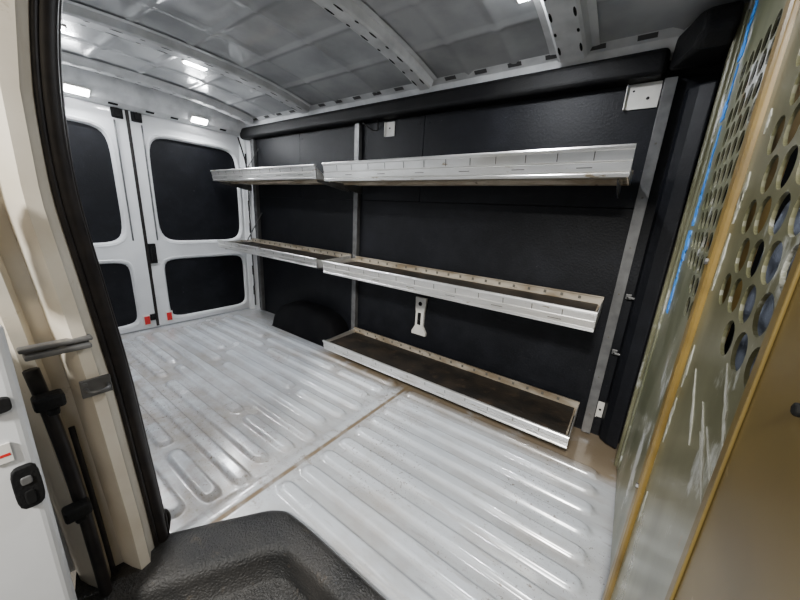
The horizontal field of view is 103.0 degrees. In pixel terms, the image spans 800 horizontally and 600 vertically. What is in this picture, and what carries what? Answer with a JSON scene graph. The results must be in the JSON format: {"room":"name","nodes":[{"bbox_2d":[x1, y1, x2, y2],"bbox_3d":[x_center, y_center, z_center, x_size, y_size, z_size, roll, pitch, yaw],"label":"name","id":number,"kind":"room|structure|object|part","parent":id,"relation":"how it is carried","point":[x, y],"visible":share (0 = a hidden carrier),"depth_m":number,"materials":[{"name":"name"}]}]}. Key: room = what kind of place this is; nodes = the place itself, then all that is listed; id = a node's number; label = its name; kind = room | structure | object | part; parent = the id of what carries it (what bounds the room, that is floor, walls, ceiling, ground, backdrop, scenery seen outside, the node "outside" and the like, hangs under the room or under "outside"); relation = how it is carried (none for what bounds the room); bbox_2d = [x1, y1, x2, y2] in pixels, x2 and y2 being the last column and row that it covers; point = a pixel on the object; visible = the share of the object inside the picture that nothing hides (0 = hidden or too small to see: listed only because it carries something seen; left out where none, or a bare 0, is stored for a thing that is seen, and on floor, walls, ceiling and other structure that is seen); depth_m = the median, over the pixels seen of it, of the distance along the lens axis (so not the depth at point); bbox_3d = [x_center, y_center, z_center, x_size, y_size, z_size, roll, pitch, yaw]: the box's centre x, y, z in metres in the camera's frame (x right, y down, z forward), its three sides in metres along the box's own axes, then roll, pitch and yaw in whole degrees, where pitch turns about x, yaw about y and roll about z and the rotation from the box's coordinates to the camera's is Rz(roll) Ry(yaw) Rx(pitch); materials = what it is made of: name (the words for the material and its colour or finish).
{"room":"vehicle interior","nodes":[
{"label":"vehicle interior","id":0,"kind":"room"},
{"bbox_2d":[0,0,167,598],"bbox_3d":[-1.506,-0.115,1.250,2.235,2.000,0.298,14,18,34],"label":"pillar","id":1,"kind":"structure","parent":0,"point":[58,320],"depth_m":0.66,"materials":[{"name":"beige metal"}]},
{"bbox_2d":[0,324,76,599],"bbox_3d":[-1.043,0.481,0.793,0.824,1.040,0.186,14,18,34],"label":"door","id":2,"kind":"structure","parent":1,"relation":"in","point":[33,561],"depth_m":0.57,"materials":[{"name":"white paint"}]},
{"bbox_3d":[-0.712,0.213,0.647,0.035,0.050,0.045,14,18,34],"label":"hinge arm","id":3,"kind":"part","parent":1,"relation":"part of","materials":[{"name":"black plastic"}]},
{"bbox_3d":[-0.729,0.483,0.720,0.035,0.050,0.045,14,18,34],"label":"hinge arm","id":4,"kind":"part","parent":1,"relation":"part of","materials":[{"name":"black plastic"}]},
{"bbox_3d":[-0.660,0.193,0.696,0.038,0.040,0.050,14,18,34],"label":"striker plate","id":5,"kind":"part","parent":1,"relation":"part of","materials":[{"name":"grey metal"}]},
{"bbox_2d":[164,508,170,534],"bbox_3d":[-0.709,0.677,0.966,0.017,0.098,0.039,-3,16,-23],"label":"wire","id":6,"kind":"object","parent":1,"relation":"attached to","point":[167,516],"visible":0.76,"depth_m":0.96,"materials":[{"name":"rubber"}]},
{"bbox_2d":[121,308,245,333],"bbox_3d":[-1.945,-0.588,2.404,0.060,1.860,1.740,14,18,34],"label":"wall","id":7,"kind":"structure","parent":0,"point":[243,308],"depth_m":2.73,"materials":[{"name":"white paint"}]},
{"bbox_2d":[63,82,89,96],"bbox_3d":[-1.943,-1.262,1.910,0.052,0.044,0.120,14,18,34],"label":"ceiling light","id":8,"kind":"object","parent":7,"relation":"attached to","point":[67,87],"visible":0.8,"depth_m":1.90,"materials":[{"name":"white plastic"}]},
{"bbox_2d":[64,96,156,333],"bbox_3d":[-2.141,-0.477,2.066,0.068,1.570,0.765,14,18,34],"label":"door","id":9,"kind":"structure","parent":7,"relation":"in","point":[98,133],"depth_m":2.21,"materials":[{"name":"white paint"}]},
{"bbox_3d":[-2.167,-0.723,1.991,0.012,0.790,0.635,14,18,34],"label":"window panel","id":10,"kind":"part","parent":9,"relation":"part of","materials":[{"name":"black plastic"}]},
{"bbox_3d":[-2.209,0.005,2.187,0.014,0.500,0.635,14,18,34],"label":"panel","id":11,"kind":"part","parent":9,"relation":"part of","materials":[{"name":"black plastic"}]},
{"bbox_3d":[-1.935,-0.820,2.231,0.009,0.800,0.009,7,15,12],"label":"latch rod","id":12,"kind":"part","parent":9,"relation":"part of","materials":[{"name":"grey metal"}]},
{"bbox_2d":[62,64,245,135],"bbox_3d":[-1.812,-1.375,2.129,0.148,0.182,1.620,14,18,34],"label":"rear door header","id":13,"kind":"structure","parent":7,"relation":"attached to","point":[105,90],"depth_m":2.16,"materials":[{"name":"paint"}]},
{"bbox_2d":[124,110,249,325],"bbox_3d":[-1.683,-0.617,2.685,0.068,1.570,0.809,14,18,34],"label":"door","id":14,"kind":"structure","parent":7,"relation":"in","point":[184,213],"depth_m":2.62,"materials":[{"name":"white paint"}]},
{"bbox_3d":[-1.847,-0.847,2.349,0.009,0.800,0.009,7,15,12],"label":"latch rod","id":15,"kind":"part","parent":14,"relation":"part of","materials":[{"name":"grey metal"}]},
{"bbox_3d":[-1.674,-0.873,2.658,0.012,0.790,0.670,14,18,34],"label":"window panel","id":16,"kind":"part","parent":14,"relation":"part of","materials":[{"name":"black plastic"}]},
{"bbox_3d":[-1.717,-0.145,2.853,0.014,0.500,0.670,14,18,34],"label":"panel","id":17,"kind":"part","parent":14,"relation":"part of","materials":[{"name":"black plastic"}]},
{"bbox_2d":[190,115,208,124],"bbox_3d":[-1.546,-1.384,2.448,0.052,0.044,0.120,14,18,34],"label":"ceiling light","id":18,"kind":"object","parent":7,"relation":"attached to","point":[196,119],"visible":1,"depth_m":2.44,"materials":[{"name":"white plastic"}]},
{"bbox_2d":[237,137,255,304],"bbox_3d":[-1.413,-0.677,2.947,0.068,1.511,0.018,-6,18,-31],"label":"wire","id":19,"kind":"object","parent":7,"relation":"attached to","point":[237,137],"visible":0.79,"depth_m":2.94,"materials":[{"name":"rubber"}]},
{"bbox_2d":[120,308,618,599],"bbox_3d":[-0.696,0.521,1.734,3.160,0.015,1.665,14,18,34],"label":"floor","id":20,"kind":"structure","parent":0,"point":[424,495],"depth_m":1.29,"materials":[{"name":"paint"}]},
{"bbox_2d":[75,510,385,599],"bbox_3d":[-0.316,0.949,0.734,1.148,0.312,0.554,14,18,34],"label":"step","id":21,"kind":"structure","parent":20,"relation":"on","point":[272,554],"depth_m":0.91,"materials":[{"name":"plastic"}]},
{"bbox_2d":[251,139,265,309],"bbox_3d":[-1.302,-0.641,2.927,0.038,1.525,0.030,14,18,34],"label":"upright","id":22,"kind":"object","parent":20,"relation":"on","point":[253,141],"visible":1,"depth_m":2.90,"materials":[{"name":"grey metal"}]},
{"bbox_2d":[272,300,348,346],"bbox_3d":[-0.754,0.165,2.606,0.780,0.241,0.184,14,18,34],"label":"wheel arch cover","id":23,"kind":"object","parent":20,"relation":"on","point":[312,322],"visible":0.81,"depth_m":2.50,"materials":[{"name":"plastic"}]},
{"bbox_2d":[351,123,361,329],"bbox_3d":[-0.311,-0.399,2.249,0.038,1.525,0.030,14,18,34],"label":"upright","id":24,"kind":"object","parent":20,"relation":"on","point":[358,127],"visible":0.7,"depth_m":2.21,"materials":[{"name":"grey metal"}]},
{"bbox_2d":[210,164,348,191],"bbox_3d":[-0.929,-0.890,2.365,1.272,0.131,0.326,14,18,34],"label":"shelf","id":25,"kind":"object","parent":24,"relation":"attached to","point":[308,174],"visible":0.78,"depth_m":2.20,"materials":[{"name":"metal"}]},
{"bbox_3d":[-1.405,-0.975,2.730,0.004,0.049,0.275,14,18,34],"label":"support arm","id":26,"kind":"part","parent":25,"relation":"part of","materials":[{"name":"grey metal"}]},
{"bbox_3d":[-0.427,-0.736,2.061,0.004,0.049,0.275,14,18,34],"label":"support arm","id":27,"kind":"part","parent":25,"relation":"part of","materials":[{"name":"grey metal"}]},
{"bbox_2d":[217,238,350,268],"bbox_3d":[-0.959,-0.366,2.507,1.272,0.123,0.324,14,18,34],"label":"shelf","id":28,"kind":"object","parent":24,"relation":"attached to","point":[297,254],"visible":0.81,"depth_m":2.42,"materials":[{"name":"metal"}]},
{"bbox_2d":[322,327,579,448],"bbox_3d":[0.174,0.438,1.857,1.500,0.131,0.314,14,18,34],"label":"shelf","id":29,"kind":"object","parent":24,"relation":"attached to","point":[543,414],"visible":1,"depth_m":1.71,"materials":[{"name":"metal"}]},
{"bbox_2d":[322,256,603,331],"bbox_3d":[0.204,-0.069,1.719,1.500,0.137,0.316,14,18,34],"label":"shelf","id":30,"kind":"object","parent":24,"relation":"attached to","point":[576,310],"visible":1,"depth_m":1.54,"materials":[{"name":"metal"}]},
{"bbox_2d":[322,143,636,198],"bbox_3d":[0.238,-0.608,1.577,1.500,0.149,0.308,14,18,34],"label":"shelf","id":31,"kind":"object","parent":24,"relation":"attached to","point":[603,165],"visible":1,"depth_m":1.33,"materials":[{"name":"metal"}]},
{"bbox_3d":[-0.330,-0.706,2.009,0.004,0.049,0.255,14,18,34],"label":"support arm","id":32,"kind":"part","parent":31,"relation":"part of","materials":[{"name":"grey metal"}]},
{"bbox_3d":[0.832,-0.422,1.214,0.004,0.049,0.255,14,18,34],"label":"support arm","id":33,"kind":"part","parent":31,"relation":"part of","materials":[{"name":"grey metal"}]},
{"bbox_2d":[581,76,677,433],"bbox_3d":[0.963,-0.087,1.377,0.038,1.523,0.030,14,18,34],"label":"upright","id":34,"kind":"object","parent":20,"relation":"on","point":[669,87],"visible":1,"depth_m":1.32,"materials":[{"name":"grey metal"}]},
{"bbox_2d":[598,80,717,448],"bbox_3d":[1.021,-0.044,1.313,0.078,1.480,0.081,14,18,34],"label":"pillar cover","id":35,"kind":"structure","parent":20,"relation":"on","point":[698,100],"depth_m":1.25,"materials":[{"name":"black plastic"}]},
{"bbox_2d":[602,0,799,599],"bbox_3d":[0.586,0.034,0.611,0.056,1.664,1.441,14,18,35],"label":"wall","id":36,"kind":"structure","parent":20,"relation":"on","point":[707,460],"depth_m":0.46,"materials":[{"name":"metal"}]},
{"bbox_2d":[669,1,744,70],"bbox_3d":[0.991,-0.852,1.041,0.145,0.125,0.190,14,18,34],"label":"trim","id":37,"kind":"structure","parent":36,"relation":"attached to","point":[708,40],"depth_m":0.99,"materials":[{"name":"black plastic"}]},
{"bbox_3d":[0.233,0.138,0.175,0.026,1.650,0.300,14,18,34],"label":"solid plate","id":38,"kind":"part","parent":36,"relation":"part of","materials":[{"name":"brown paint"}]},
{"bbox_2d":[61,0,781,124],"bbox_3d":[-0.161,-1.002,1.006,4.270,0.119,1.644,14,18,34],"label":"ceiling","id":39,"kind":"structure","parent":0,"point":[259,57],"depth_m":1.39,"materials":[{"name":"paint"}]},
{"bbox_2d":[181,59,206,70],"bbox_3d":[-1.118,-1.286,1.737,0.050,0.020,0.120,14,18,34],"label":"recessed light","id":40,"kind":"object","parent":39,"relation":"in","point":[183,61],"visible":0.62,"depth_m":1.73,"materials":[{"name":"white plastic"}]},
{"bbox_2d":[255,27,797,442],"bbox_3d":[0.291,-0.326,1.891,4.250,1.720,0.050,14,18,34],"label":"wall","id":41,"kind":"structure","parent":0,"point":[716,68],"depth_m":1.19,"materials":[{"name":"metal"}]},
{"bbox_2d":[238,136,259,308],"bbox_3d":[-1.416,-0.684,2.994,0.105,1.600,0.074,14,18,34],"label":"trim","id":42,"kind":"structure","parent":41,"relation":"attached to","point":[245,144],"depth_m":2.98,"materials":[{"name":"white paint"}]},
{"bbox_2d":[250,134,300,197],"bbox_3d":[-1.048,-1.105,2.663,0.680,0.465,0.016,14,18,34],"label":"wall panel","id":43,"kind":"object","parent":41,"relation":"attached to","point":[282,150],"visible":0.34,"depth_m":2.61,"materials":[{"name":"black plastic"}]},
{"bbox_2d":[254,197,352,329],"bbox_3d":[-0.841,-0.307,2.690,1.300,1.057,0.016,14,18,34],"label":"wall panel","id":44,"kind":"object","parent":41,"relation":"attached to","point":[326,224],"visible":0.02,"depth_m":2.60,"materials":[{"name":"black plastic"}]},
{"bbox_2d":[247,213,261,240],"bbox_3d":[-1.283,-0.649,2.808,0.010,0.241,0.187,9,16,21],"label":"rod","id":45,"kind":"object","parent":44,"relation":"attached to","point":[261,213],"visible":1,"depth_m":2.80,"materials":[{"name":"grey metal"}]},
{"bbox_2d":[300,126,354,199],"bbox_3d":[-0.521,-0.976,2.303,0.617,0.465,0.016,14,18,34],"label":"wall panel","id":46,"kind":"object","parent":41,"relation":"attached to","point":[337,144],"visible":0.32,"depth_m":2.30,"materials":[{"name":"black plastic"}]},
{"bbox_2d":[363,120,378,130],"bbox_3d":[-0.177,-1.090,1.990,0.127,0.054,0.038,14,18,34],"label":"wire","id":47,"kind":"object","parent":41,"relation":"hanging from","point":[377,120],"visible":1,"depth_m":2.00,"materials":[{"name":"rubber"}]},
{"bbox_2d":[361,116,424,201],"bbox_3d":[-0.069,-0.866,1.994,0.494,0.465,0.016,14,18,34],"label":"wall panel","id":48,"kind":"object","parent":41,"relation":"attached to","point":[408,140],"visible":0.66,"depth_m":1.96,"materials":[{"name":"black plastic"}]},
{"bbox_2d":[384,121,394,136],"bbox_3d":[-0.064,-1.038,1.931,0.070,0.080,0.017,14,18,34],"label":"mounting plate","id":49,"kind":"object","parent":48,"relation":"attached to","point":[389,127],"visible":1,"depth_m":1.94,"materials":[{"name":"white plastic"}]},
{"bbox_2d":[240,48,670,139],"bbox_3d":[-0.190,-1.158,1.974,2.910,0.088,0.085,14,18,34],"label":"trim","id":50,"kind":"structure","parent":41,"relation":"attached to","point":[652,65],"depth_m":1.50,"materials":[{"name":"black plastic"}]},
{"bbox_2d":[243,26,688,126],"bbox_3d":[-0.138,-1.219,1.893,3.200,0.120,0.130,14,18,34],"label":"roof side rail","id":51,"kind":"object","parent":41,"relation":"attached to","point":[665,38],"depth_m":1.47,"materials":[{"name":"metal"}]},
{"bbox_2d":[357,200,633,426],"bbox_3d":[0.318,-0.021,1.886,1.572,1.057,0.036,14,18,34],"label":"wall panel","id":52,"kind":"object","parent":41,"relation":"attached to","point":[575,249],"depth_m":1.72,"materials":[{"name":"black plastic"}]},
{"bbox_3d":[0.128,0.105,2.045,0.105,0.250,0.022,14,18,34],"label":"anchor bracket","id":53,"kind":"part","parent":52,"relation":"part of","materials":[{"name":"silver metal"}]},
{"bbox_2d":[419,81,664,207],"bbox_3d":[0.569,-0.710,1.558,1.075,0.465,0.016,14,18,34],"label":"wall panel","id":54,"kind":"object","parent":41,"relation":"attached to","point":[593,118],"visible":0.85,"depth_m":1.47,"materials":[{"name":"black plastic"}]},
{"bbox_2d":[622,80,662,110],"bbox_3d":[0.944,-0.796,1.240,0.111,0.090,0.017,14,18,34],"label":"mounting plate","id":55,"kind":"object","parent":54,"relation":"attached to","point":[644,95],"visible":1,"depth_m":1.24,"materials":[{"name":"white metal"}]},
{"bbox_2d":[591,73,719,432],"bbox_3d":[1.023,-0.076,1.347,0.135,1.525,0.045,14,18,34],"label":"wall panel","id":56,"kind":"object","parent":41,"relation":"attached to","point":[683,84],"depth_m":1.31,"materials":[{"name":"black plastic"}]},
{"bbox_2d":[595,401,604,417],"bbox_3d":[0.960,0.527,1.527,0.027,0.080,0.017,14,18,34],"label":"outlet cover","id":57,"kind":"object","parent":56,"relation":"attached to","point":[600,406],"visible":1,"depth_m":1.53,"materials":[{"name":"white plastic"}]},
{"bbox_3d":[0.982,0.240,1.438,0.040,0.022,0.029,14,18,34],"label":"bracket","id":58,"kind":"part","parent":56,"relation":"part of","materials":[{"name":"silver metal"}]},
{"bbox_3d":[0.997,-0.010,1.371,0.040,0.022,0.029,14,18,34],"label":"bracket","id":59,"kind":"part","parent":56,"relation":"part of","materials":[{"name":"silver metal"}]},
{"bbox_3d":[1.009,0.971,0.547,1.090,0.040,1.700,14,18,34],"label":"floor","id":60,"kind":"structure","parent":0,"visible":0},
{"bbox_2d":[727,201,799,375],"bbox_3d":[0.929,0.273,0.462,0.620,1.340,0.560,14,18,34],"label":"passenger seat","id":61,"kind":"object","parent":60,"relation":"on","point":[766,313],"visible":0.03,"depth_m":0.65,"materials":[{"name":"grey fabric"}]}
]}

